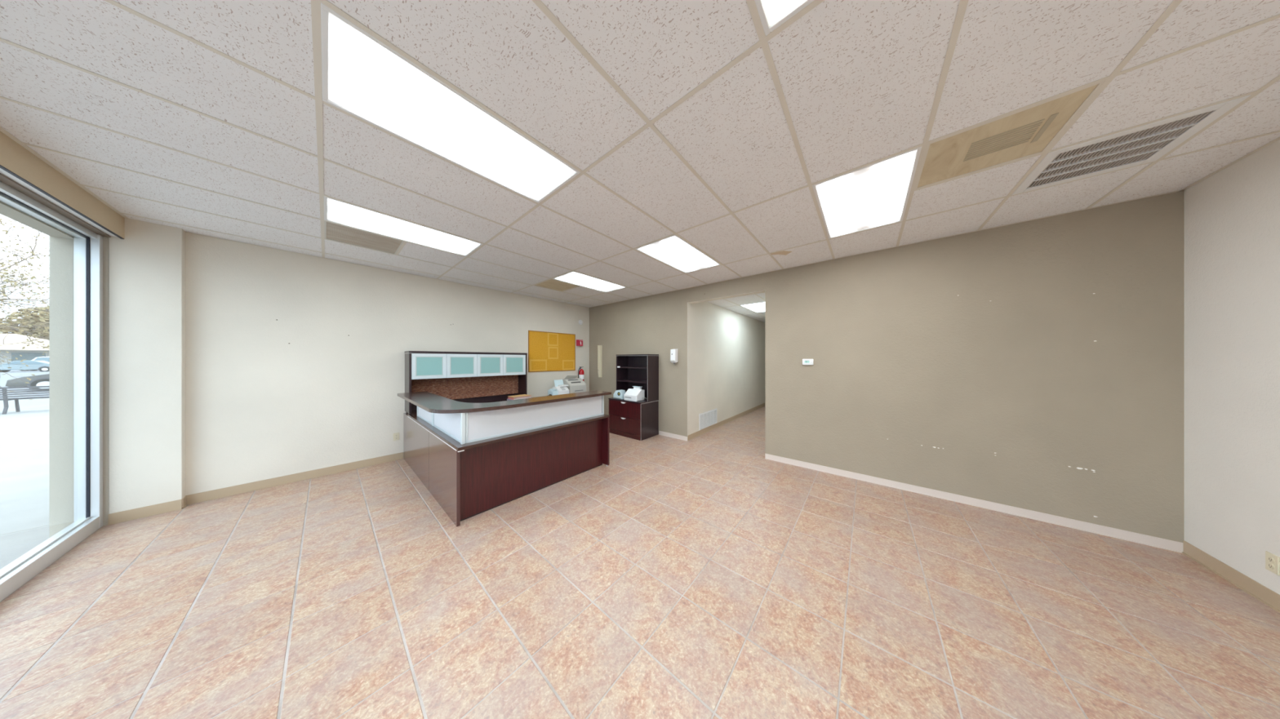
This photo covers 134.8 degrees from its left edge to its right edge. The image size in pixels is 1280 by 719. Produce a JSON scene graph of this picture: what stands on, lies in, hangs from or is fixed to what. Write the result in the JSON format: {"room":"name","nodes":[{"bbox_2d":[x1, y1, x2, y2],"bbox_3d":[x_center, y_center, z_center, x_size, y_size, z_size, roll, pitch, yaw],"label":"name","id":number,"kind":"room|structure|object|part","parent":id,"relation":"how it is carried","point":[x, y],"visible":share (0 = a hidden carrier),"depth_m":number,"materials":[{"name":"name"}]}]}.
{"room":"office reception area","nodes":[
{"label":"office reception area","id":0,"kind":"room"},
{"bbox_2d":[0,201,108,537],"bbox_3d":[-2.288,0.070,0.071,7.680,3.170,0.235,0,0,40],"label":"wall","id":1,"kind":"structure","parent":0,"point":[61,244],"depth_m":2.34,"materials":[{"name":"beige paint"}]},
{"bbox_2d":[0,181,102,602],"bbox_3d":[-2.322,0.224,0.156,6.980,2.722,0.104,0,0,40],"label":"window","id":2,"kind":"structure","parent":1,"relation":"in","point":[88,245],"depth_m":2.36,"materials":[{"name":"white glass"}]},
{"bbox_3d":[-2.322,1.498,0.155,6.980,0.175,0.102,0,0,40],"label":"sill","id":3,"kind":"part","parent":2,"relation":"part of","materials":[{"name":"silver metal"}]},
{"bbox_2d":[0,131,124,239],"bbox_3d":[-2.177,-1.241,0.094,7.280,0.208,0.197,0,0,40],"label":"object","id":4,"kind":"structure","parent":1,"relation":"attached to","point":[20,169],"depth_m":1.90,"materials":[{"name":"beige paint"}]},
{"bbox_2d":[108,217,589,514],"bbox_3d":[-3.133,0.035,4.799,0.270,3.100,5.875,0,0,40],"label":"wall","id":5,"kind":"structure","parent":0,"point":[231,363],"depth_m":3.16,"materials":[{"name":"white paint"}]},
{"bbox_2d":[107,452,403,525],"bbox_3d":[-3.119,1.485,4.681,0.124,0.100,5.715,0,0,40],"label":"baseboard","id":6,"kind":"structure","parent":5,"relation":"attached to","point":[148,511],"depth_m":3.04,"materials":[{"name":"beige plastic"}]},
{"bbox_2d":[393,432,399,440],"bbox_3d":[-3.718,1.178,4.065,0.010,0.114,0.070,0,0,40],"label":"wall outlet","id":7,"kind":"object","parent":5,"relation":"attached to","point":[396,436],"visible":1,"depth_m":4.06,"materials":[{"name":"beige plastic"}]},
{"bbox_2d":[528,330,575,372],"bbox_3d":[-1.980,-0.175,6.103,0.017,0.890,1.192,0,0,40],"label":"cork board","id":8,"kind":"object","parent":5,"relation":"attached to","point":[547,351],"visible":1,"depth_m":6.04,"materials":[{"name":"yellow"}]},
{"bbox_2d":[576,339,582,346],"bbox_3d":[-1.498,-0.413,6.624,0.076,0.150,0.155,0,0,40],"label":"sign","id":9,"kind":"object","parent":5,"relation":"attached to","point":[579,342],"visible":1,"depth_m":6.59,"materials":[{"name":"red plastic"}]},
{"bbox_2d":[577,366,584,382],"bbox_3d":[-1.454,0.400,6.603,0.143,0.440,0.156,0,0,-8],"label":"fire extinguisher","id":10,"kind":"object","parent":5,"relation":"attached to","point":[580,371],"visible":0.72,"depth_m":6.56,"materials":[{"name":"red metal"}]},
{"bbox_2d":[0,406,1279,718],"bbox_3d":[2.094,1.595,5.205,7.590,0.120,13.355,0,0,40],"label":"floor","id":11,"kind":"structure","parent":0,"point":[706,575],"depth_m":1.61,"materials":[{"name":"tile"}]},
{"bbox_2d":[406,400,506,416],"bbox_3d":[-2.831,1.167,4.642,0.597,0.735,1.802,0,0,40],"label":"credenza","id":12,"kind":"object","parent":11,"relation":"on","point":[414,412],"visible":0.04,"depth_m":4.14,"materials":[{"name":"brown wood"}]},
{"bbox_2d":[404,351,527,413],"bbox_3d":[-2.944,0.337,4.706,0.351,0.927,1.790,0,0,40],"label":"hutch","id":13,"kind":"object","parent":12,"relation":"on","point":[471,377],"visible":0.98,"depth_m":4.61,"materials":[{"name":"brown laminate"}]},
{"bbox_3d":[-3.516,0.351,4.038,0.344,0.897,0.026,0,0,40],"label":"panel","id":14,"kind":"part","parent":13,"relation":"part of","materials":[{"name":"brown laminate"}]},
{"bbox_3d":[-3.244,0.103,4.108,0.020,0.388,0.429,0,0,40],"label":"door","id":15,"kind":"part","parent":13,"relation":"part of","materials":[{"name":"teal glass"}]},
{"bbox_3d":[-3.243,0.103,4.108,0.005,0.304,0.345,0,0,40],"label":"glass panel","id":16,"kind":"part","parent":13,"relation":"part of","materials":[{"name":"teal glass"}]},
{"bbox_3d":[-2.961,0.103,4.441,0.020,0.388,0.437,0,0,40],"label":"door","id":17,"kind":"part","parent":13,"relation":"part of","materials":[{"name":"teal glass"}]},
{"bbox_3d":[-2.961,0.103,4.440,0.005,0.304,0.353,0,0,40],"label":"glass panel","id":18,"kind":"part","parent":13,"relation":"part of","materials":[{"name":"teal glass"}]},
{"bbox_3d":[-2.944,-0.112,4.706,0.350,0.030,1.789,0,0,40],"label":"panel","id":19,"kind":"part","parent":13,"relation":"part of","materials":[{"name":"brown laminate"}]},
{"bbox_3d":[-2.679,0.103,4.773,0.020,0.388,0.429,0,0,40],"label":"door","id":20,"kind":"part","parent":13,"relation":"part of","materials":[{"name":"teal glass"}]},
{"bbox_3d":[-2.678,0.103,4.772,0.005,0.304,0.345,0,0,40],"label":"glass panel","id":21,"kind":"part","parent":13,"relation":"part of","materials":[{"name":"teal glass"}]},
{"bbox_3d":[-2.401,0.103,5.100,0.020,0.388,0.424,0,0,40],"label":"door","id":22,"kind":"part","parent":13,"relation":"part of","materials":[{"name":"teal glass"}]},
{"bbox_3d":[-2.400,0.103,5.100,0.005,0.304,0.340,0,0,40],"label":"glass panel","id":23,"kind":"part","parent":13,"relation":"part of","materials":[{"name":"teal glass"}]},
{"bbox_3d":[-2.377,0.351,5.378,0.344,0.897,0.026,0,0,40],"label":"panel","id":24,"kind":"part","parent":13,"relation":"part of","materials":[{"name":"brown laminate"}]},
{"bbox_3d":[-2.275,0.767,5.037,0.230,0.066,0.370,0,0,40],"label":"tray","id":25,"kind":"object","parent":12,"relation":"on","visible":0},
{"bbox_2d":[507,396,530,399],"bbox_3d":[-2.274,0.721,5.033,0.237,0.024,0.340,0,0,40],"label":"folder","id":26,"kind":"object","parent":25,"relation":"on","point":[526,397],"visible":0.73,"depth_m":4.94,"materials":[{"name":"pink paper"}]},
{"bbox_3d":[-2.267,0.700,5.041,0.240,0.014,0.342,0,0,40],"label":"folder","id":27,"kind":"object","parent":26,"relation":"on","visible":0},
{"bbox_2d":[508,394,530,397],"bbox_3d":[-2.274,0.688,5.033,0.230,0.010,0.335,0,0,37],"label":"folder","id":28,"kind":"object","parent":27,"relation":"on","point":[522,395],"visible":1,"depth_m":4.99,"materials":[{"name":"brown paper"}]},
{"bbox_2d":[397,390,611,527],"bbox_3d":[-2.081,1.002,3.923,2.672,1.067,2.020,0,0,40],"label":"reception desk","id":29,"kind":"object","parent":11,"relation":"on","point":[473,459],"visible":1,"depth_m":2.97,"materials":[{"name":"brown wood"}]},
{"bbox_3d":[-3.053,1.181,3.626,1.576,0.707,0.028,0,0,40],"label":"return panel","id":30,"kind":"part","parent":29,"relation":"part of","materials":[{"name":"brown wood"}]},
{"bbox_3d":[-2.812,0.789,3.490,0.795,0.022,0.016,0,0,40],"label":"rail","id":31,"kind":"part","parent":29,"relation":"part of","materials":[{"name":"silver metal"}]},
{"bbox_3d":[-2.482,0.651,3.209,0.026,0.298,0.026,0,0,40],"label":"post","id":32,"kind":"part","parent":29,"relation":"part of","materials":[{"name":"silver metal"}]},
{"bbox_3d":[-2.060,1.181,2.782,1.022,0.707,0.028,0,0,40],"label":"panel","id":33,"kind":"part","parent":29,"relation":"part of","materials":[{"name":"brown wood"}]},
{"bbox_3d":[-2.086,0.789,2.873,1.010,0.022,0.016,0,0,40],"label":"rail","id":34,"kind":"part","parent":29,"relation":"part of","materials":[{"name":"silver metal"}]},
{"bbox_3d":[-1.679,0.651,2.526,0.034,0.298,0.034,0,0,40],"label":"post","id":35,"kind":"part","parent":29,"relation":"part of","materials":[{"name":"silver metal"}]},
{"bbox_3d":[-1.657,0.651,2.547,0.018,0.298,0.018,0,0,40],"label":"post","id":36,"kind":"part","parent":29,"relation":"part of","materials":[{"name":"silver metal"}]},
{"bbox_2d":[411,414,609,451],"bbox_3d":[-1.824,0.814,3.783,2.056,0.028,1.865,0,0,40],"label":"countertop","id":37,"kind":"structure","parent":29,"relation":"on","point":[447,439],"depth_m":2.90,"materials":[{"name":"white wood"}]},
{"bbox_3d":[-1.138,1.175,3.200,0.020,0.695,1.803,0,0,40],"label":"modesty panel","id":38,"kind":"part","parent":29,"relation":"part of","materials":[{"name":"brown wood"}]},
{"bbox_3d":[-1.103,0.789,3.199,0.016,0.022,1.723,0,0,40],"label":"rail","id":39,"kind":"part","parent":29,"relation":"part of","materials":[{"name":"silver metal"}]},
{"bbox_3d":[-0.539,0.651,3.867,0.024,0.298,0.024,0,0,40],"label":"post","id":40,"kind":"part","parent":29,"relation":"part of","materials":[{"name":"silver metal"}]},
{"bbox_3d":[-0.756,1.171,4.077,0.808,0.687,0.028,0,0,40],"label":"panel","id":41,"kind":"part","parent":29,"relation":"part of","materials":[{"name":"brown wood"}]},
{"bbox_2d":[608,397,658,440],"bbox_3d":[-0.144,1.174,5.514,0.891,0.722,0.576,0,0,40],"label":"file cabinet","id":42,"kind":"object","parent":11,"relation":"on","point":[638,420],"visible":0.96,"depth_m":5.26,"materials":[{"name":"brown laminate"}]},
{"bbox_2d":[613,389,625,399],"bbox_3d":[-0.430,0.724,5.567,0.245,0.178,0.153,0,0,40],"label":"tape dispenser","id":43,"kind":"object","parent":42,"relation":"on","point":[619,394],"visible":0.95,"depth_m":5.50,"materials":[{"name":"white plastic"}]},
{"bbox_3d":[-0.315,0.992,5.314,0.874,0.300,0.020,0,0,40],"label":"drawer","id":44,"kind":"part","parent":42,"relation":"part of","materials":[{"name":"brown wood"}]},
{"bbox_3d":[-0.315,1.297,5.314,0.874,0.300,0.020,0,0,40],"label":"drawer","id":45,"kind":"part","parent":42,"relation":"part of","materials":[{"name":"brown wood"}]},
{"bbox_3d":[-0.141,0.825,5.519,0.890,0.024,0.566,0,0,40],"label":"panel","id":46,"kind":"part","parent":42,"relation":"part of","materials":[{"name":"brown laminate"}]},
{"bbox_2d":[623,386,646,401],"bbox_3d":[-0.056,0.678,5.351,0.444,0.270,0.319,0,0,40],"label":"printer","id":47,"kind":"object","parent":42,"relation":"on","point":[637,393],"visible":0.91,"depth_m":5.29,"materials":[{"name":"white plastic"}]},
{"bbox_2d":[616,354,658,401],"bbox_3d":[-0.067,0.354,5.588,0.876,0.918,0.365,0,0,40],"label":"hutch","id":48,"kind":"object","parent":42,"relation":"on","point":[632,370],"visible":0.98,"depth_m":5.69,"materials":[{"name":"brown laminate"}]},
{"bbox_3d":[-0.388,0.366,5.864,0.022,0.894,0.361,0,0,40],"label":"panel","id":49,"kind":"part","parent":48,"relation":"part of","materials":[{"name":"brown laminate"}]},
{"bbox_3d":[-0.066,0.169,5.590,0.824,0.024,0.337,0,0,40],"label":"shelf","id":50,"kind":"part","parent":48,"relation":"part of","materials":[{"name":"brown laminate"}]},
{"bbox_3d":[-0.066,0.455,5.590,0.824,0.024,0.337,0,0,40],"label":"shelf","id":51,"kind":"part","parent":48,"relation":"part of","materials":[{"name":"brown laminate"}]},
{"bbox_3d":[0.047,0.366,5.723,0.824,0.894,0.012,0,0,40],"label":"panel","id":52,"kind":"part","parent":48,"relation":"part of","materials":[{"name":"brown laminate"}]},
{"bbox_3d":[-0.067,-0.093,5.588,0.874,0.024,0.364,0,0,40],"label":"panel","id":53,"kind":"part","parent":48,"relation":"part of","materials":[{"name":"brown laminate"}]},
{"bbox_3d":[0.256,0.366,5.316,0.022,0.894,0.361,0,0,40],"label":"panel","id":54,"kind":"part","parent":48,"relation":"part of","materials":[{"name":"brown laminate"}]},
{"bbox_3d":[0.196,1.187,5.249,0.020,0.696,0.540,0,0,40],"label":"panel","id":55,"kind":"part","parent":42,"relation":"part of","materials":[{"name":"brown laminate"}]},
{"bbox_3d":[-1.624,1.167,5.934,0.600,0.735,1.380,0,0,40],"label":"side table","id":56,"kind":"object","parent":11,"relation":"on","visible":0},
{"bbox_2d":[547,379,568,395],"bbox_3d":[-1.778,0.627,5.797,0.299,0.347,0.408,0,0,40],"label":"machine","id":57,"kind":"object","parent":56,"relation":"on","point":[560,388],"visible":0.94,"depth_m":5.76,"materials":[{"name":"white plastic"}]},
{"bbox_2d":[554,379,563,386],"bbox_3d":[-1.807,0.530,5.946,0.062,0.153,0.220,0,0,40],"label":"document tray","id":58,"kind":"object","parent":57,"relation":"on","point":[557,382],"depth_m":5.94,"materials":[{"name":"white plastic"}]},
{"bbox_2d":[562,375,586,393],"bbox_3d":[-1.534,0.580,6.235,0.307,0.441,0.455,0,0,40],"label":"printer","id":59,"kind":"object","parent":56,"relation":"on","point":[575,385],"visible":0.79,"depth_m":6.15,"materials":[{"name":"grey plastic"}]},
{"bbox_3d":[-1.410,0.733,6.153,0.006,0.075,0.310,0,0,40],"label":"paper drawer","id":60,"kind":"part","parent":59,"relation":"part of","materials":[{"name":"grey plastic"}]},
{"bbox_2d":[0,0,1279,307],"bbox_3d":[-0.349,-1.444,2.331,7.590,0.203,5.970,0,0,40],"label":"ceiling","id":61,"kind":"structure","parent":0,"point":[686,120],"depth_m":1.42,"materials":[{"name":"mineral fiber acoustic ceiling tile"},{"name":"painted metal grid"}]},
{"bbox_2d":[324,221,404,254],"bbox_3d":[-3.091,-1.389,2.993,0.586,0.092,0.586,0,0,40],"label":"ceiling vent","id":62,"kind":"object","parent":61,"relation":"in","point":[334,232],"visible":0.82,"depth_m":2.97,"materials":[{"name":"grey plastic"}]},
{"bbox_2d":[324,195,482,256],"bbox_3d":[-2.429,-1.393,2.830,0.586,0.104,1.195,0,0,40],"label":"ceiling light","id":63,"kind":"object","parent":61,"relation":"attached to","point":[337,211],"visible":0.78,"depth_m":2.72,"materials":[{"name":"glowing white acrylic diffuser"},{"name":"white enamel"}]},
{"bbox_2d":[320,2,580,203],"bbox_3d":[-1.036,-1.393,1.646,0.586,0.104,1.195,0,0,40],"label":"ceiling light","id":64,"kind":"object","parent":61,"relation":"attached to","point":[362,77],"visible":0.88,"depth_m":1.46,"materials":[{"name":"glowing white acrylic diffuser"},{"name":"white enamel"}]},
{"bbox_2d":[533,279,578,291],"bbox_3d":[-1.512,-1.389,4.851,0.586,0.092,0.586,0,0,40],"label":"ceiling vent","id":65,"kind":"object","parent":61,"relation":"in","point":[552,284],"visible":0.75,"depth_m":4.83,"materials":[{"name":"beige paint"}]},
{"bbox_2d":[551,271,626,292],"bbox_3d":[-0.850,-1.393,4.688,0.586,0.104,1.196,0,0,40],"label":"ceiling light","id":66,"kind":"object","parent":61,"relation":"attached to","point":[573,277],"visible":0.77,"depth_m":4.63,"materials":[{"name":"white plastic"}]},
{"bbox_2d":[635,234,720,273],"bbox_3d":[0.544,-1.393,3.504,0.586,0.104,1.196,0,0,40],"label":"ceiling light","id":67,"kind":"object","parent":61,"relation":"attached to","point":[673,251],"visible":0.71,"depth_m":3.42,"materials":[{"name":"white plastic"}]},
{"bbox_2d":[754,0,813,35],"bbox_3d":[0.358,-1.393,0.462,0.586,0.104,1.195,0,0,40],"label":"ceiling light","id":68,"kind":"object","parent":61,"relation":"attached to","point":[772,13],"visible":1,"depth_m":1.03,"materials":[{"name":"white plastic"}]},
{"bbox_2d":[812,146,921,239],"bbox_3d":[1.937,-1.393,2.320,0.586,0.104,1.196,0,0,40],"label":"ceiling light","id":69,"kind":"object","parent":61,"relation":"attached to","point":[877,194],"visible":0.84,"depth_m":2.19,"materials":[{"name":"white plastic"}]},
{"bbox_2d":[915,80,1104,189],"bbox_3d":[2.204,-1.389,1.692,0.586,0.092,0.586,0,0,40],"label":"ceiling vent","id":70,"kind":"object","parent":61,"relation":"in","point":[1029,131],"visible":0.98,"depth_m":1.64,"materials":[{"name":"beige metal"}]},
{"bbox_2d":[1011,94,1250,195],"bbox_3d":[3.064,-1.359,1.762,0.586,0.040,0.586,0,0,40],"label":"ceiling vent","id":71,"kind":"object","parent":61,"relation":"in","point":[1140,141],"visible":1,"depth_m":1.72,"materials":[{"name":"white metal"}]},
{"bbox_2d":[687,290,764,435],"bbox_3d":[3.831,0.035,7.508,1.495,3.100,7.596,0,0,40],"label":"wall","id":72,"kind":"structure","parent":0,"point":[726,348],"depth_m":6.22,"materials":[{"name":"white paint"}]},
{"bbox_2d":[699,408,716,430],"bbox_3d":[1.464,1.265,5.682,0.012,0.330,0.825,0,0,40],"label":"air vent","id":73,"kind":"object","parent":72,"relation":"in","point":[707,419],"visible":1,"depth_m":5.65,"materials":[{"name":"white metal"}]},
{"bbox_2d":[687,403,764,440],"bbox_3d":[3.877,1.485,7.469,1.375,0.100,7.595,0,0,40],"label":"baseboard","id":74,"kind":"structure","parent":72,"relation":"attached to","point":[707,429],"depth_m":6.17,"materials":[{"name":"beige plastic"}]},
{"bbox_2d":[589,190,1184,542],"bbox_3d":[1.591,0.035,4.513,7.520,3.100,0.131,0,0,40],"label":"wall","id":75,"kind":"structure","parent":0,"point":[1036,365],"depth_m":2.73,"materials":[{"name":"beige paint"}]},
{"bbox_2d":[597,345,601,377],"bbox_3d":[-0.998,0.045,6.596,0.115,0.790,0.050,0,0,40],"label":"rack","id":76,"kind":"object","parent":75,"relation":"attached to","point":[599,347],"visible":1,"depth_m":6.57,"materials":[{"name":"beige plastic"}]},
{"bbox_2d":[670,349,677,364],"bbox_3d":[0.659,-0.059,5.146,0.110,0.292,0.114,0,0,40],"label":"soap dispenser","id":77,"kind":"object","parent":75,"relation":"attached to","point":[673,353],"visible":1,"depth_m":5.10,"materials":[{"name":"white plastic"}]},
{"bbox_2d":[802,359,813,364],"bbox_3d":[2.364,0.035,3.752,0.133,0.086,0.031,0,0,40],"label":"thermostat","id":78,"kind":"object","parent":75,"relation":"attached to","point":[805,362],"visible":1,"depth_m":3.74,"materials":[{"name":"white plastic"}]},
{"bbox_2d":[658,431,1182,553],"bbox_3d":[1.496,1.496,4.501,7.390,0.078,0.014,0,0,40],"label":"baseboard","id":79,"kind":"structure","parent":75,"relation":"attached to","point":[1167,544],"depth_m":2.69,"materials":[{"name":"beige"}]},
{"bbox_2d":[1184,139,1279,595],"bbox_3d":[2.481,0.035,-0.146,0.130,3.100,6.080,0,0,40],"label":"wall","id":80,"kind":"structure","parent":0,"point":[1232,216],"depth_m":1.83,"materials":[{"name":"white paint"}]},
{"bbox_2d":[1182,540,1279,613],"bbox_3d":[2.450,1.485,-0.071,0.014,0.100,5.734,0,0,40],"label":"baseboard","id":81,"kind":"structure","parent":80,"relation":"attached to","point":[1260,592],"depth_m":1.82,"materials":[{"name":"beige plastic"}]},
{"bbox_2d":[1265,551,1279,575],"bbox_3d":[3.917,1.262,1.651,0.010,0.114,0.070,0,0,40],"label":"wall outlet","id":82,"kind":"object","parent":80,"relation":"attached to","point":[1272,561],"visible":1,"depth_m":1.65,"materials":[{"name":"beige plastic"}]},
{"bbox_2d":[1266,563,1274,569],"bbox_3d":[3.916,1.282,1.653,0.005,0.033,0.033,0,0,40],"label":"socket","id":83,"kind":"object","parent":82,"relation":"attached to","point":[1269,566],"depth_m":1.65,"materials":[{"name":"beige plastic"}]},
{"bbox_2d":[1267,556,1274,563],"bbox_3d":[3.916,1.242,1.653,0.005,0.033,0.033,0,0,40],"label":"socket","id":84,"kind":"object","parent":82,"relation":"attached to","point":[1270,559],"depth_m":1.65,"materials":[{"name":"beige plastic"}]},
{"bbox_3d":[3.919,-1.373,7.519,1.375,0.283,7.465,0,0,40],"label":"ceiling","id":85,"kind":"structure","parent":0,"visible":0},
{"bbox_2d":[706,293,764,322],"bbox_3d":[3.920,-1.231,7.519,1.375,0.026,7.465,0,0,40],"label":"ceiling","id":86,"kind":"structure","parent":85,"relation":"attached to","point":[733,304],"depth_m":5.77,"materials":[{"name":"grey"}]},
{"bbox_2d":[739,302,764,312],"bbox_3d":[2.844,-1.224,6.257,0.586,0.016,1.195,0,0,40],"label":"recessed light","id":87,"kind":"object","parent":85,"relation":"in","point":[757,307],"visible":0.51,"depth_m":6.24,"materials":[{"name":"white plastic"}]},
{"label":"outside","id":88,"kind":"structure","parent":0,"visible":0},
{"bbox_2d":[0,398,48,420],"bbox_3d":[-21.492,1.730,8.065,8.800,0.300,12.455,0,0,40],"label":"outer walk","id":89,"kind":"structure","parent":88,"point":[37,407],"depth_m":8.46,"materials":[{"name":"concrete"}]},
{"bbox_2d":[0,217,48,399],"bbox_3d":[-24.155,-1.431,6.612,10.346,9.795,10.835,0,0,20],"label":"street tree","id":90,"kind":"object","parent":89,"relation":"on","point":[15,284],"visible":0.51,"depth_m":9.33,"materials":[{"name":"brown plant"}]},
{"bbox_2d":[0,386,48,414],"bbox_3d":[-18.677,1.193,7.737,0.604,0.794,2.200,0,0,40],"label":"park bench","id":91,"kind":"object","parent":89,"relation":"on","point":[4,390],"visible":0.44,"depth_m":7.85,"materials":[{"name":"grey metal"}]},
{"bbox_3d":[-18.398,1.193,7.722,0.136,0.794,0.056,0,0,40],"label":"leg","id":92,"kind":"part","parent":91,"relation":"part of","materials":[{"name":"grey metal"}]},
{"bbox_3d":[-18.602,1.369,7.895,0.514,0.431,0.052,0,0,40],"label":"leg","id":93,"kind":"part","parent":91,"relation":"part of","materials":[{"name":"grey metal"}]},
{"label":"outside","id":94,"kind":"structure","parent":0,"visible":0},
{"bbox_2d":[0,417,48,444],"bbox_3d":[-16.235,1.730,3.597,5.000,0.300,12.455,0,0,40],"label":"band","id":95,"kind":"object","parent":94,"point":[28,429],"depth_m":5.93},
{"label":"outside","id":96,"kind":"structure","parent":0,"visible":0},
{"bbox_2d":[0,369,48,398],"bbox_3d":[-86.483,1.780,34.128,124.000,0.300,120.000,0,0,40],"label":"road","id":97,"kind":"structure","parent":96,"point":[3,378],"depth_m":24.18,"materials":[{"name":"grey asphalt"}]},
{"bbox_2d":[0,333,48,364],"bbox_3d":[-111.037,-1.292,43.841,14.000,6.345,19.000,0,0,40],"label":"building","id":98,"kind":"structure","parent":97,"relation":"on","point":[29,353],"depth_m":44.92,"materials":[{"name":"grey"}]},
{"bbox_2d":[0,306,48,339],"bbox_3d":[-123.372,-4.775,57.130,11.962,13.230,12.223,0,0,40],"label":"tree","id":99,"kind":"object","parent":97,"relation":"on","point":[34,318],"visible":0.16,"depth_m":53.32,"materials":[{"name":"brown plant"}]},
{"bbox_2d":[0,360,48,372],"bbox_3d":[-81.325,0.905,35.256,1.804,1.550,4.600,0,0,40],"label":"car","id":100,"kind":"object","parent":97,"relation":"on","point":[42,366],"visible":0.59,"depth_m":34.96,"materials":[{"name":"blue metal"}]},
{"bbox_2d":[5,373,48,391],"bbox_3d":[-30.262,0.945,15.351,1.804,1.470,4.600,0,0,40],"label":"car","id":101,"kind":"object","parent":97,"relation":"on","point":[36,380],"visible":0.09,"depth_m":13.46,"materials":[{"name":"grey paint"}]},
{"bbox_2d":[19,356,48,371],"bbox_3d":[-86.940,0.630,39.766,1.804,2.100,5.200,0,0,40],"label":"car","id":102,"kind":"object","parent":97,"relation":"on","point":[40,358],"visible":0.09,"depth_m":38.60,"materials":[{"name":"white paint"}]},
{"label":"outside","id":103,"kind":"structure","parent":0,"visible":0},
{"bbox_2d":[0,440,48,569],"bbox_3d":[1.748,1.730,-11.686,42.200,0.300,12.455,0,0,40],"label":"sidewalk","id":104,"kind":"structure","parent":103,"point":[24,466],"depth_m":3.03,"materials":[{"name":"concrete"}]},
{"bbox_2d":[0,524,48,535],"bbox_3d":[-5.964,1.579,2.151,0.015,0.001,1.355,0,0,40],"label":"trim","id":105,"kind":"structure","parent":104,"relation":"on","point":[47,525],"depth_m":2.47,"materials":[{"name":"grey"}]}
]}

